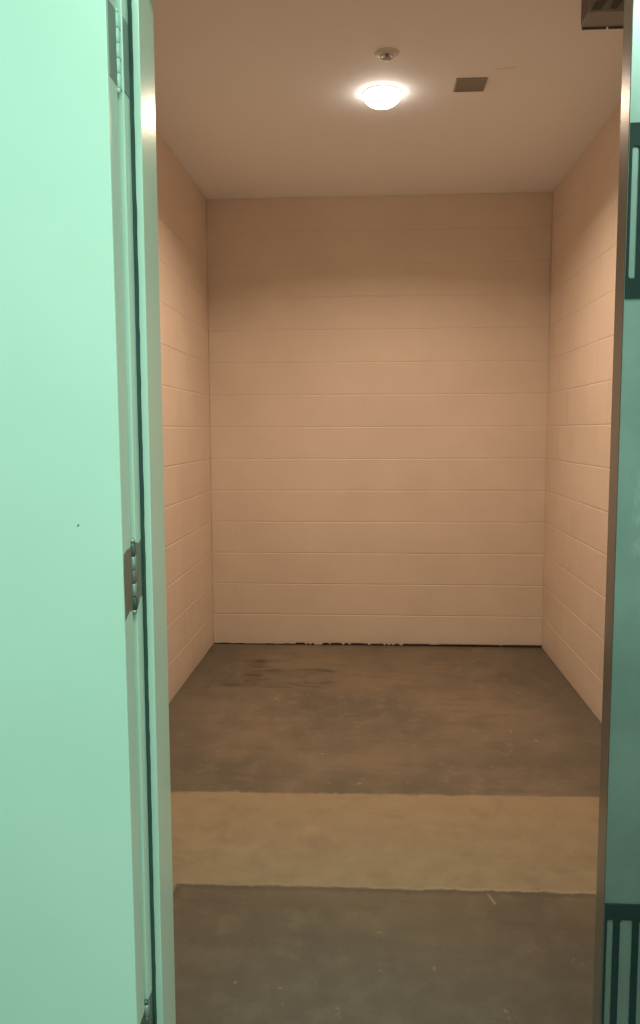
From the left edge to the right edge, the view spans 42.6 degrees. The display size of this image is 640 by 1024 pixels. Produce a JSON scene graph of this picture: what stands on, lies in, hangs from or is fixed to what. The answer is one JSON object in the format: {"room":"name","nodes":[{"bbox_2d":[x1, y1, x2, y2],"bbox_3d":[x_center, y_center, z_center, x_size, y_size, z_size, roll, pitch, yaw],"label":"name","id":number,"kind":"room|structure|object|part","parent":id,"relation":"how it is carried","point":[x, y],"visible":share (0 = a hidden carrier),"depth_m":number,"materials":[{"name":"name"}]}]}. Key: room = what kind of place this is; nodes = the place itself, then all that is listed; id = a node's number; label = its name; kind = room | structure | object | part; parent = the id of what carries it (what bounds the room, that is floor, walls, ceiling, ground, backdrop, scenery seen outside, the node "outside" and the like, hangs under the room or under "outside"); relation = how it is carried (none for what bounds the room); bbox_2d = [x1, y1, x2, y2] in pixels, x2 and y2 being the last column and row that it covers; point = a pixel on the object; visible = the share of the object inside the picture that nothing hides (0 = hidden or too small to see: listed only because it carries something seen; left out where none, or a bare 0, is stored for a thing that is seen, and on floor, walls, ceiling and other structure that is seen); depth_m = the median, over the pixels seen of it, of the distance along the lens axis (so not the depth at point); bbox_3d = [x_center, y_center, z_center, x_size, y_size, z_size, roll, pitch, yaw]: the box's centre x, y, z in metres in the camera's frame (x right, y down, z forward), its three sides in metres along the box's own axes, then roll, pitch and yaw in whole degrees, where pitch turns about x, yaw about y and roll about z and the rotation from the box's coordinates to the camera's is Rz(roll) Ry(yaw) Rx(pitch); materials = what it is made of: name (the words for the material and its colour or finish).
{"room":"storage unit corridor","nodes":[
{"label":"storage unit corridor","id":0,"kind":"room"},
{"bbox_2d":[156,130,213,702],"bbox_3d":[-0.884,-0.358,3.406,0.121,2.845,3.977,0,6,4],"label":"wall","id":1,"kind":"structure","parent":0,"point":[182,228],"depth_m":4.54,"materials":[{"name":"beige paint"}]},
{"bbox_2d":[206,192,552,645],"bbox_3d":[0.362,-0.549,5.271,2.337,2.841,0.121,0,6,4],"label":"wall","id":2,"kind":"structure","parent":0,"point":[378,365],"depth_m":5.21,"materials":[{"name":"beige paint"}]},
{"bbox_2d":[214,642,540,647],"bbox_3d":[0.365,0.859,5.369,2.133,0.027,0.024,0,6,4],"label":"seam","id":3,"kind":"structure","parent":2,"relation":"attached to","point":[297,643],"depth_m":5.34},
{"bbox_2d":[169,643,601,1023],"bbox_3d":[0.103,1.295,1.724,4.600,0.120,7.582,0,6,4],"label":"floor","id":4,"kind":"structure","parent":0,"point":[362,834],"depth_m":2.82,"materials":[{"name":"concrete"}]},
{"bbox_2d":[153,0,622,198],"bbox_3d":[0.237,-1.801,3.202,2.377,0.060,3.998,0,6,4],"label":"ceiling","id":5,"kind":"structure","parent":0,"point":[254,98],"depth_m":3.55,"materials":[{"name":"paint"}]},
{"bbox_2d":[362,85,401,109],"bbox_3d":[0.267,-1.774,3.533,0.172,0.060,0.172,0,6,4],"label":"ceiling lamp","id":6,"kind":"object","parent":5,"relation":"attached to","point":[380,97],"visible":1,"depth_m":3.48,"materials":[{"name":"white glass"}]},
{"bbox_2d":[375,47,399,61],"bbox_3d":[0.258,-1.754,3.158,0.096,0.026,0.096,0,6,4],"label":"sprinkler","id":7,"kind":"object","parent":5,"relation":"attached to","point":[386,54],"visible":1,"depth_m":3.15,"materials":[{"name":"white metal"}]},
{"bbox_2d":[453,77,487,91],"bbox_3d":[0.631,-1.794,3.443,0.128,0.006,0.128,0,6,4],"label":"ceiling vent","id":8,"kind":"object","parent":5,"relation":"in","point":[478,84],"visible":1,"depth_m":3.44,"materials":[{"name":"brown metal"}]},
{"bbox_2d":[581,0,623,29],"bbox_3d":[1.014,-1.668,2.689,0.286,0.109,0.108,0,6,4],"label":"junction box","id":9,"kind":"object","parent":5,"relation":"attached to","point":[595,14],"visible":0.85,"depth_m":2.68,"materials":[{"name":"metal"}]},
{"bbox_3d":[0.873,-1.676,2.701,0.002,0.087,0.090,0,6,4],"label":"plate","id":10,"kind":"part","parent":9,"relation":"part of","materials":[{"name":"beige metal"}]},
{"bbox_2d":[541,103,620,723],"bbox_3d":[1.368,-0.352,3.267,0.121,2.845,3.977,0,6,4],"label":"wall","id":11,"kind":"structure","parent":0,"point":[585,201],"depth_m":4.31,"materials":[{"name":"beige paint"}]},
{"bbox_3d":[0.082,-0.154,1.313,4.600,2.845,0.100,0,6,4],"label":"wall","id":12,"kind":"structure","parent":0,"visible":0},
{"bbox_2d":[0,0,152,1023],"bbox_3d":[-0.657,0.205,1.313,0.741,2.116,0.090,0,6,4],"label":"door","id":13,"kind":"structure","parent":12,"relation":"in","point":[71,944],"depth_m":1.24,"materials":[{"name":"green paint"}]},
{"bbox_3d":[-0.292,-0.683,1.234,0.002,0.107,0.027,0,6,4],"label":"jamb plate","id":14,"kind":"part","parent":13,"relation":"part of","materials":[{"name":"green metal"}]},
{"bbox_3d":[-0.289,0.096,1.311,0.001,0.105,0.027,0,6,4],"label":"jamb plate","id":15,"kind":"part","parent":13,"relation":"part of","materials":[{"name":"metal"}]},
{"bbox_3d":[-0.286,0.863,1.387,0.001,0.105,0.027,0,6,4],"label":"jamb plate","id":16,"kind":"part","parent":13,"relation":"part of","materials":[{"name":"green metal"}]},
{"bbox_2d":[115,0,175,1023],"bbox_3d":[0.427,0.175,1.326,1.528,2.185,0.132,0,6,4],"label":"door frame","id":17,"kind":"structure","parent":12,"relation":"attached to","point":[136,114],"depth_m":1.33,"materials":[{"name":"green paint"}]},
{"bbox_2d":[592,0,639,1023],"bbox_3d":[0.791,0.203,1.261,0.680,2.116,0.048,0,6,4],"label":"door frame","id":18,"kind":"structure","parent":12,"relation":"in","point":[616,986],"depth_m":1.26,"materials":[{"name":"teal green painted metal"}]},
{"bbox_2d":[601,903,639,1023],"bbox_3d":[0.652,0.796,1.306,0.399,0.351,0.003,0,6,4],"label":"grille","id":19,"kind":"object","parent":18,"relation":"attached to","point":[620,922],"depth_m":1.31,"materials":[{"name":"green metal"}]},
{"bbox_2d":[624,122,639,298],"bbox_3d":[0.647,-0.437,1.183,0.399,0.248,0.003,0,6,4],"label":"grille","id":20,"kind":"object","parent":18,"relation":"attached to","point":[632,153],"depth_m":1.20,"materials":[{"name":"green metal"}]}
]}

